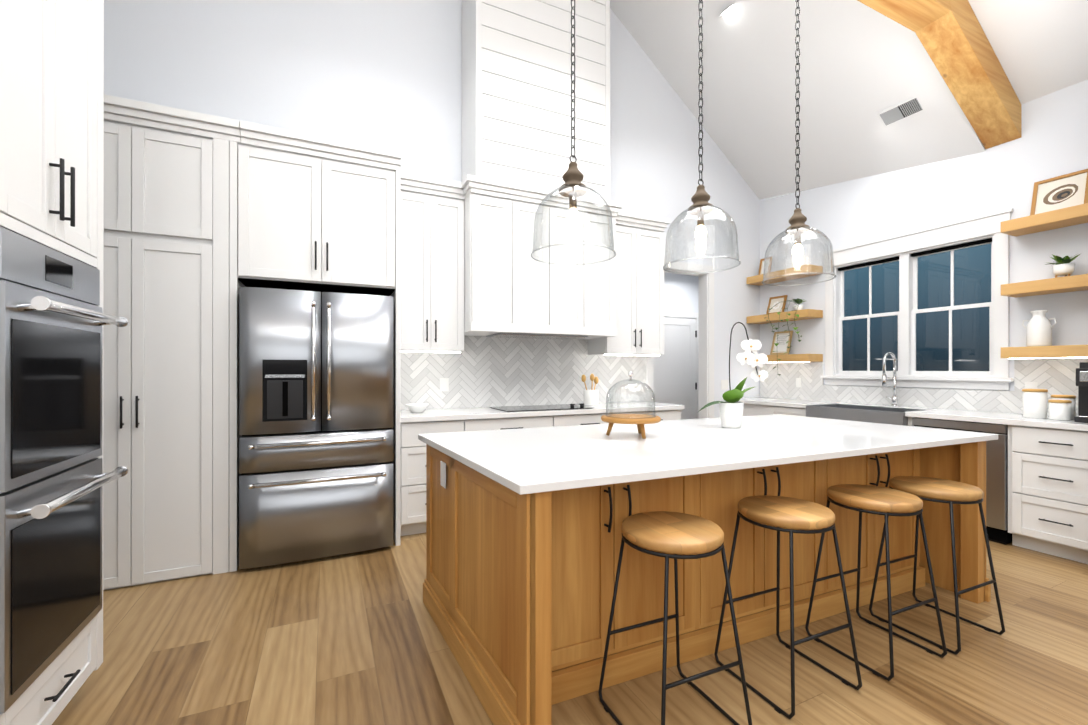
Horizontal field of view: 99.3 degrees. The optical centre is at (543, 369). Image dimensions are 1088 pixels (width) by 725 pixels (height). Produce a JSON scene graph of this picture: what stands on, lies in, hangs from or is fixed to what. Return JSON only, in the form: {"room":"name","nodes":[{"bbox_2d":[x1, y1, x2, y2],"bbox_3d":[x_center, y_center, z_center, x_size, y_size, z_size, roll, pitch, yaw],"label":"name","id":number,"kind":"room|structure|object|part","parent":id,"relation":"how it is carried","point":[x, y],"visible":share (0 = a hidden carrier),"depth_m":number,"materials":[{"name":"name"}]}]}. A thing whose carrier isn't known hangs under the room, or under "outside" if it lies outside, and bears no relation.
{"room":"kitchen","nodes":[
{"label":"kitchen","id":0,"kind":"room"},
{"bbox_2d":[0,0,103,255],"bbox_3d":[-1.910,-1.106,1.383,0.670,1.422,0.709,0,0,-25],"label":"upper cabinet","id":1,"kind":"object","parent":0,"relation":"attached to","point":[51,124],"depth_m":1.51,"materials":[{"name":"white wood"}]},
{"bbox_2d":[104,0,765,417],"bbox_3d":[-0.484,-1.780,4.465,7.380,6.102,0.140,0,0,-25],"label":"wall","id":2,"kind":"structure","parent":0,"point":[384,74],"depth_m":4.01,"materials":[{"name":"white paint"}]},
{"bbox_2d":[239,134,398,295],"bbox_3d":[-1.649,-1.023,3.434,0.959,0.885,0.708,0,0,-25],"label":"upper cabinet","id":3,"kind":"object","parent":2,"relation":"attached to","point":[311,218],"depth_m":3.11,"materials":[{"name":"white wood"}]},
{"bbox_2d":[440,378,448,390],"bbox_3d":[-0.901,0.141,4.175,0.080,0.120,0.005,0,0,-25],"label":"switch plate","id":4,"kind":"object","parent":2,"relation":"attached to","point":[444,384],"depth_m":4.17,"materials":[{"name":"white plastic"}]},
{"bbox_2d":[401,336,646,409],"bbox_3d":[-0.073,0.013,4.574,2.783,0.684,0.009,0,0,-25],"label":"backsplash","id":5,"kind":"structure","parent":2,"relation":"attached to","point":[481,371],"depth_m":4.47,"materials":[{"name":"tile"}]},
{"bbox_2d":[401,0,669,355],"bbox_3d":[0.025,-1.933,4.295,2.724,3.592,0.578,0,0,-25],"label":"upper cabinets","id":6,"kind":"object","parent":2,"relation":"attached to","point":[470,266],"depth_m":4.02,"materials":[{"name":"white wood"}]},
{"bbox_2d":[621,387,625,396],"bbox_3d":[0.859,0.246,5.003,0.070,0.110,0.005,0,0,-25],"label":"switch plate","id":7,"kind":"object","parent":2,"relation":"attached to","point":[623,391],"depth_m":5.00,"materials":[{"name":"white plastic"}]},
{"bbox_2d":[647,260,713,418],"bbox_3d":[1.564,0.017,5.420,1.000,2.510,0.155,0,0,-25],"label":"trim","id":8,"kind":"structure","parent":2,"relation":"attached to","point":[705,337],"depth_m":5.54,"materials":[{"name":"white wood"}]},
{"bbox_2d":[721,380,727,389],"bbox_3d":[2.207,0.192,5.649,0.120,0.120,0.005,0,0,-25],"label":"switch plate","id":9,"kind":"object","parent":2,"relation":"attached to","point":[724,383],"depth_m":5.64,"materials":[{"name":"white plastic"}]},
{"bbox_2d":[52,532,1087,724],"bbox_3d":[1.343,1.269,1.874,14.000,0.001,13.100,0,0,-25],"label":"floor","id":10,"kind":"structure","parent":0,"point":[355,638],"depth_m":2.00,"materials":[{"name":"brown wood"}]},
{"bbox_2d":[0,204,102,724],"bbox_3d":[-1.900,0.420,1.365,0.674,1.697,0.748,0,0,-25],"label":"tall cabinet","id":11,"kind":"object","parent":10,"relation":"on","point":[44,700],"depth_m":1.54,"materials":[{"name":"white wood"}]},
{"bbox_2d":[0,227,127,713],"bbox_3d":[-1.806,0.272,1.420,0.652,1.322,0.610,0,0,-25],"label":"double oven","id":12,"kind":"object","parent":11,"relation":"in","point":[54,319],"visible":1,"depth_m":1.43,"materials":[{"name":"silver"}]},
{"bbox_2d":[103,110,246,589],"bbox_3d":[-2.523,-0.098,3.020,0.975,2.735,0.710,0,0,-25],"label":"tall cabinet","id":13,"kind":"object","parent":10,"relation":"on","point":[206,217],"depth_m":2.77,"materials":[{"name":"white wood"}]},
{"bbox_2d":[239,287,392,568],"bbox_3d":[-1.611,0.380,3.352,0.914,1.780,0.831,0,0,-25],"label":"refrigerator","id":14,"kind":"object","parent":10,"relation":"on","point":[316,430],"visible":1,"depth_m":3.01,"materials":[{"name":"silver metal"}]},
{"bbox_2d":[401,420,464,535],"bbox_3d":[-0.978,0.833,3.804,0.492,0.874,0.608,0,0,-25],"label":"base cabinet","id":15,"kind":"object","parent":10,"relation":"on","point":[413,483],"depth_m":3.48,"materials":[{"name":"white wood"}]},
{"bbox_2d":[401,401,684,422],"bbox_3d":[0.028,0.376,4.264,2.703,0.040,0.633,0,0,-25],"label":"countertop","id":16,"kind":"structure","parent":15,"relation":"on","point":[446,414],"depth_m":3.91,"materials":[{"name":"white stone"}]},
{"bbox_2d":[405,403,428,412],"bbox_3d":[-1.041,0.320,3.792,0.190,0.068,0.190,0,0,-25],"label":"bowl","id":17,"kind":"object","parent":16,"relation":"on","point":[416,407],"visible":1,"depth_m":3.74,"materials":[{"name":"white ceramic"}]},
{"bbox_2d":[490,403,593,411],"bbox_3d":[-0.022,0.334,4.211,0.840,0.042,0.450,0,0,-25],"label":"cooktop","id":18,"kind":"object","parent":16,"relation":"in","point":[534,408],"depth_m":4.18,"materials":[{"name":"black glass"}]},
{"bbox_3d":[0.302,0.330,4.203,0.144,0.034,0.036,0,0,-25],"label":"cooktop knobs","id":19,"kind":"part","parent":18,"relation":"part of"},
{"bbox_2d":[581,374,598,405],"bbox_3d":[0.459,0.199,4.576,0.201,0.312,0.148,0,0,-25],"label":"utensil crock","id":20,"kind":"object","parent":16,"relation":"on","point":[591,397],"visible":0.98,"depth_m":4.53,"materials":[{"name":"white ceramic"}]},
{"bbox_2d":[465,415,556,430],"bbox_3d":[-0.403,0.833,4.075,0.780,0.874,0.608,0,0,-25],"label":"base cabinet","id":21,"kind":"object","parent":10,"relation":"on","point":[535,421],"depth_m":3.80,"materials":[{"name":"white wood"}]},
{"bbox_2d":[557,412,628,425],"bbox_3d":[0.297,0.834,4.404,0.767,0.874,0.608,0,0,-25],"label":"base cabinet","id":22,"kind":"object","parent":10,"relation":"on","point":[577,419],"depth_m":4.08,"materials":[{"name":"white wood"}]},
{"bbox_2d":[629,410,680,420],"bbox_3d":[0.908,0.834,4.692,0.707,0.874,0.608,0,0,-25],"label":"base cabinet","id":23,"kind":"object","parent":10,"relation":"on","point":[664,415],"depth_m":4.49,"materials":[{"name":"white wood"}]},
{"bbox_2d":[598,511,751,724],"bbox_3d":[0.462,0.919,1.679,0.406,0.700,0.400,0,0,-25],"label":"stool","id":24,"kind":"object","parent":10,"relation":"on","point":[673,534],"visible":1,"depth_m":1.60,"materials":[{"name":"brown wood"}]},
{"bbox_2d":[423,441,990,724],"bbox_3d":[0.891,0.827,2.530,2.814,0.884,1.324,0,0,-25],"label":"kitchen island","id":25,"kind":"object","parent":10,"relation":"on","point":[518,590],"visible":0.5,"depth_m":2.02,"materials":[{"name":"brown wood"}]},
{"bbox_2d":[418,414,997,494],"bbox_3d":[0.893,0.369,2.525,2.860,0.030,1.360,0,0,-25],"label":"island countertop","id":26,"kind":"structure","parent":25,"relation":"on","point":[521,461],"depth_m":2.12,"materials":[{"name":"white stone"}]},
{"bbox_2d":[601,414,660,438],"bbox_3d":[0.457,0.301,2.442,0.310,0.104,0.310,0,0,-25],"label":"cake stand","id":27,"kind":"object","parent":26,"relation":"on","point":[639,421],"visible":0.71,"depth_m":2.34,"materials":[{"name":"brown wood"}]},
{"bbox_2d":[606,371,655,418],"bbox_3d":[0.457,0.130,2.442,0.264,0.237,0.264,0,0,-25],"label":"cloche","id":28,"kind":"object","parent":27,"relation":"on","point":[630,374],"visible":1,"depth_m":2.43,"materials":[{"name":"clear glass"}]},
{"bbox_2d":[698,322,767,427],"bbox_3d":[1.156,0.032,2.824,0.420,0.643,0.223,0,0,-25],"label":"orchid","id":29,"kind":"object","parent":26,"relation":"on","point":[731,410],"visible":1,"depth_m":2.80,"materials":[{"name":"white plant"}]},
{"bbox_2d":[714,495,861,718],"bbox_3d":[0.994,0.919,1.911,0.406,0.700,0.400,0,0,-25],"label":"stool","id":30,"kind":"object","parent":10,"relation":"on","point":[792,514],"visible":0.98,"depth_m":1.83,"materials":[{"name":"brown wood"}]},
{"bbox_2d":[805,484,946,680],"bbox_3d":[1.505,0.919,2.117,0.406,0.700,0.400,0,0,-25],"label":"stool","id":31,"kind":"object","parent":10,"relation":"on","point":[875,499],"visible":0.98,"depth_m":2.03,"materials":[{"name":"brown wood"}]},
{"bbox_2d":[743,403,1087,563],"bbox_3d":[3.119,0.834,4.375,0.656,0.874,3.066,0,0,-25],"label":"base cabinet","id":32,"kind":"object","parent":10,"relation":"on","point":[1047,490],"visible":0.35,"depth_m":3.12,"materials":[{"name":"white wood"}]},
{"bbox_2d":[806,404,922,425],"bbox_3d":[3.043,0.490,4.361,0.505,0.252,0.870,0,0,-25],"label":"farmhouse sink","id":33,"kind":"object","parent":32,"relation":"in","point":[881,415],"visible":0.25,"depth_m":4.28,"materials":[{"name":"silver metal"}]},
{"bbox_2d":[869,476,1004,654],"bbox_3d":[1.932,0.919,2.290,0.406,0.700,0.400,0,0,-25],"label":"stool","id":34,"kind":"object","parent":10,"relation":"on","point":[943,490],"visible":0.88,"depth_m":2.21,"materials":[{"name":"brown wood"}]},
{"bbox_2d":[912,417,1011,544],"bbox_3d":[3.446,0.836,3.699,0.600,0.868,0.584,0,0,-25],"label":"dishwasher","id":35,"kind":"object","parent":10,"relation":"on","point":[997,490],"visible":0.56,"depth_m":3.37,"materials":[{"name":"silver metal"}]},
{"bbox_2d":[664,273,697,312],"bbox_3d":[1.388,-0.228,6.064,2.850,3.000,1.160,0,0,-25],"label":"wall","id":36,"kind":"structure","parent":0,"point":[680,292],"depth_m":6.90,"materials":[{"name":"white paint"}]},
{"bbox_2d":[654,310,698,419],"bbox_3d":[1.904,0.213,6.786,0.970,2.120,0.072,0,0,-25],"label":"hall door","id":37,"kind":"structure","parent":36,"relation":"in","point":[676,372],"depth_m":6.81,"materials":[{"name":"white wood"}]},
{"bbox_2d":[610,0,1087,199],"bbox_3d":[0.645,-3.343,2.069,7.100,3.024,5.440,0,0,-25],"label":"ceiling","id":38,"kind":"structure","parent":0,"point":[861,65],"depth_m":4.25,"materials":[{"name":"white paint"}]},
{"bbox_2d":[877,97,922,127],"bbox_3d":[3.109,-2.241,4.024,0.143,0.112,0.320,0,0,-25],"label":"ceiling vent","id":39,"kind":"object","parent":38,"relation":"in","point":[900,111],"visible":1,"depth_m":4.03,"materials":[{"name":"white metal"}]},
{"bbox_2d":[857,0,1020,148],"bbox_3d":[0.548,-2.312,2.273,7.094,0.928,0.223,0,0,-25],"label":"ceiling beam","id":40,"kind":"structure","parent":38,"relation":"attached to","point":[953,39],"depth_m":3.46,"materials":[{"name":"brown wood"}]},
{"bbox_2d":[530,0,615,265],"bbox_3d":[0.131,-1.506,2.079,0.385,1.995,0.385,0,0,-25],"label":"pendant light","id":41,"kind":"object","parent":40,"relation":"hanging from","point":[572,187],"visible":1,"depth_m":2.06,"materials":[{"name":"clear glass"}]},
{"bbox_2d":[663,0,740,273],"bbox_3d":[0.814,-1.518,2.401,0.385,1.970,0.385,0,0,-25],"label":"pendant light","id":42,"kind":"object","parent":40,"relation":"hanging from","point":[700,207],"visible":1,"depth_m":2.39,"materials":[{"name":"clear glass"}]},
{"bbox_2d":[762,0,835,285],"bbox_3d":[1.492,-1.513,2.721,0.385,1.980,0.385,0,0,-25],"label":"pendant light","id":43,"kind":"object","parent":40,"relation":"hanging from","point":[797,228],"visible":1,"depth_m":2.71,"materials":[{"name":"clear glass"}]},
{"bbox_2d":[723,397,1087,430],"bbox_3d":[3.121,0.376,4.376,0.628,0.040,3.066,0,0,-25],"label":"countertop","id":44,"kind":"structure","parent":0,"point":[985,417],"depth_m":3.62,"materials":[{"name":"white stone"}]},
{"bbox_2d":[882,352,898,406],"bbox_3d":[3.276,0.097,4.414,0.218,0.518,0.107,0,0,-25],"label":"faucet","id":45,"kind":"object","parent":44,"relation":"on","point":[894,398],"visible":1,"depth_m":4.41,"materials":[{"name":"silver metal"}]},
{"bbox_2d":[1022,389,1047,417],"bbox_3d":[3.586,0.250,3.379,0.130,0.208,0.130,0,0,-25],"label":"canister","id":46,"kind":"object","parent":44,"relation":"on","point":[1034,403],"visible":1,"depth_m":3.33,"materials":[{"name":"white ceramic"}]},
{"bbox_2d":[1048,400,1071,419],"bbox_3d":[3.609,0.285,3.235,0.110,0.138,0.110,0,0,-25],"label":"canister","id":47,"kind":"object","parent":44,"relation":"on","point":[1059,409],"visible":1,"depth_m":3.20,"materials":[{"name":"white ceramic"}]},
{"bbox_2d":[1051,395,1075,418],"bbox_3d":[3.725,0.270,3.317,0.122,0.168,0.122,0,0,-25],"label":"canister","id":48,"kind":"object","parent":44,"relation":"on","point":[1072,398],"visible":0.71,"depth_m":3.27,"materials":[{"name":"white ceramic"}]},
{"bbox_2d":[1074,362,1087,422],"bbox_3d":[3.761,0.154,3.101,0.380,0.400,0.193,0,0,-25],"label":"coffee machine","id":49,"kind":"object","parent":44,"relation":"on","point":[1082,378],"visible":1,"depth_m":3.11,"materials":[{"name":"black"}]},
{"bbox_2d":[760,79,1087,415],"bbox_3d":[3.473,-0.449,4.559,0.140,3.440,3.340,0,0,-25],"label":"wall","id":50,"kind":"structure","parent":0,"point":[1052,142],"depth_m":3.97,"materials":[{"name":"white paint"}]},
{"bbox_2d":[747,309,822,323],"bbox_3d":[2.824,-0.616,5.476,0.248,0.085,0.821,0,0,-25],"label":"shelf","id":51,"kind":"object","parent":50,"relation":"attached to","point":[804,314],"visible":0.94,"depth_m":5.33,"materials":[{"name":"brown wood"}]},
{"bbox_2d":[766,295,787,313],"bbox_3d":[2.823,-0.773,5.612,0.086,0.226,0.230,0,0,-25],"label":"framed picture","id":52,"kind":"object","parent":51,"relation":"on","point":[773,301],"visible":0.83,"depth_m":5.61,"materials":[{"name":"white paper"}]},
{"bbox_2d":[764,298,804,375],"bbox_3d":[2.803,-0.374,5.278,0.364,0.899,0.458,0,0,-25],"label":"pothos plant","id":53,"kind":"object","parent":51,"relation":"on","point":[798,306],"visible":1,"depth_m":5.26,"materials":[{"name":"green plant"}]},
{"bbox_2d":[747,264,822,285],"bbox_3d":[2.824,-1.106,5.477,0.248,0.085,0.821,0,0,-25],"label":"shelf","id":54,"kind":"object","parent":50,"relation":"attached to","point":[755,280],"visible":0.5,"depth_m":5.36,"materials":[{"name":"brown wood"}]},
{"bbox_2d":[758,257,771,274],"bbox_3d":[2.761,-1.270,5.771,0.068,0.239,0.160,0,0,-25],"label":"picture","id":55,"kind":"object","parent":54,"relation":"on","point":[761,268],"visible":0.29,"depth_m":5.80,"materials":[{"name":"brown wood"}]},
{"bbox_2d":[767,354,822,362],"bbox_3d":[2.824,-0.123,5.476,0.248,0.091,0.821,0,0,-25],"label":"shelf","id":56,"kind":"object","parent":50,"relation":"attached to","point":[784,358],"visible":0.62,"depth_m":5.19,"materials":[{"name":"brown wood"}]},
{"bbox_2d":[770,331,792,354],"bbox_3d":[2.848,-0.313,5.547,0.096,0.285,0.240,0,0,-25],"label":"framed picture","id":57,"kind":"object","parent":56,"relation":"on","point":[780,348],"visible":0.92,"depth_m":5.54,"materials":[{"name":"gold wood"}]},
{"bbox_2d":[820,208,1013,389],"bbox_3d":[3.490,-0.562,4.456,0.194,1.465,1.580,0,0,-25],"label":"window unit","id":58,"kind":"structure","parent":50,"relation":"in","point":[935,316],"depth_m":4.33,"materials":[{"name":"white wood"}]},
{"bbox_2d":[760,358,1087,416],"bbox_3d":[3.409,0.136,4.512,0.013,0.438,3.066,0,0,-25],"label":"backsplash","id":59,"kind":"structure","parent":50,"relation":"attached to","point":[804,380],"depth_m":4.20,"materials":[{"name":"tile"}]},
{"bbox_2d":[1001,345,1087,358],"bbox_3d":[3.816,-0.125,3.370,0.248,0.091,0.651,0,0,-25],"label":"shelf","id":60,"kind":"object","parent":50,"relation":"attached to","point":[1059,351],"visible":1,"depth_m":3.38,"materials":[{"name":"brown wood"}]},
{"bbox_2d":[1022,310,1056,346],"bbox_3d":[3.757,-0.307,3.510,0.132,0.272,0.188,0,0,-25],"label":"milk jug","id":61,"kind":"object","parent":60,"relation":"on","point":[1038,327],"visible":0.88,"depth_m":3.47,"materials":[{"name":"white ceramic"}]},
{"bbox_2d":[1001,274,1087,297],"bbox_3d":[3.816,-0.618,3.370,0.248,0.085,0.651,0,0,-25],"label":"shelf","id":62,"kind":"object","parent":50,"relation":"attached to","point":[1053,285],"visible":1,"depth_m":3.40,"materials":[{"name":"brown wood"}]},
{"bbox_2d":[1045,254,1079,277],"bbox_3d":[3.801,-0.754,3.396,0.172,0.185,0.194,0,0,-25],"label":"potted plant","id":63,"kind":"object","parent":62,"relation":"on","point":[1064,266],"visible":0.85,"depth_m":3.37,"materials":[{"name":"green plant"}]},
{"bbox_2d":[1001,203,1087,236],"bbox_3d":[3.816,-1.108,3.371,0.248,0.085,0.651,0,0,-25],"label":"shelf","id":64,"kind":"object","parent":50,"relation":"attached to","point":[1059,218],"visible":1,"depth_m":3.41,"materials":[{"name":"brown wood"}]},
{"bbox_2d":[1030,169,1087,214],"bbox_3d":[3.841,-1.300,3.440,0.097,0.295,0.300,0,0,-25],"label":"framed picture","id":65,"kind":"object","parent":64,"relation":"on","point":[1062,191],"visible":0.85,"depth_m":3.44,"materials":[{"name":"white paper"}]}
]}

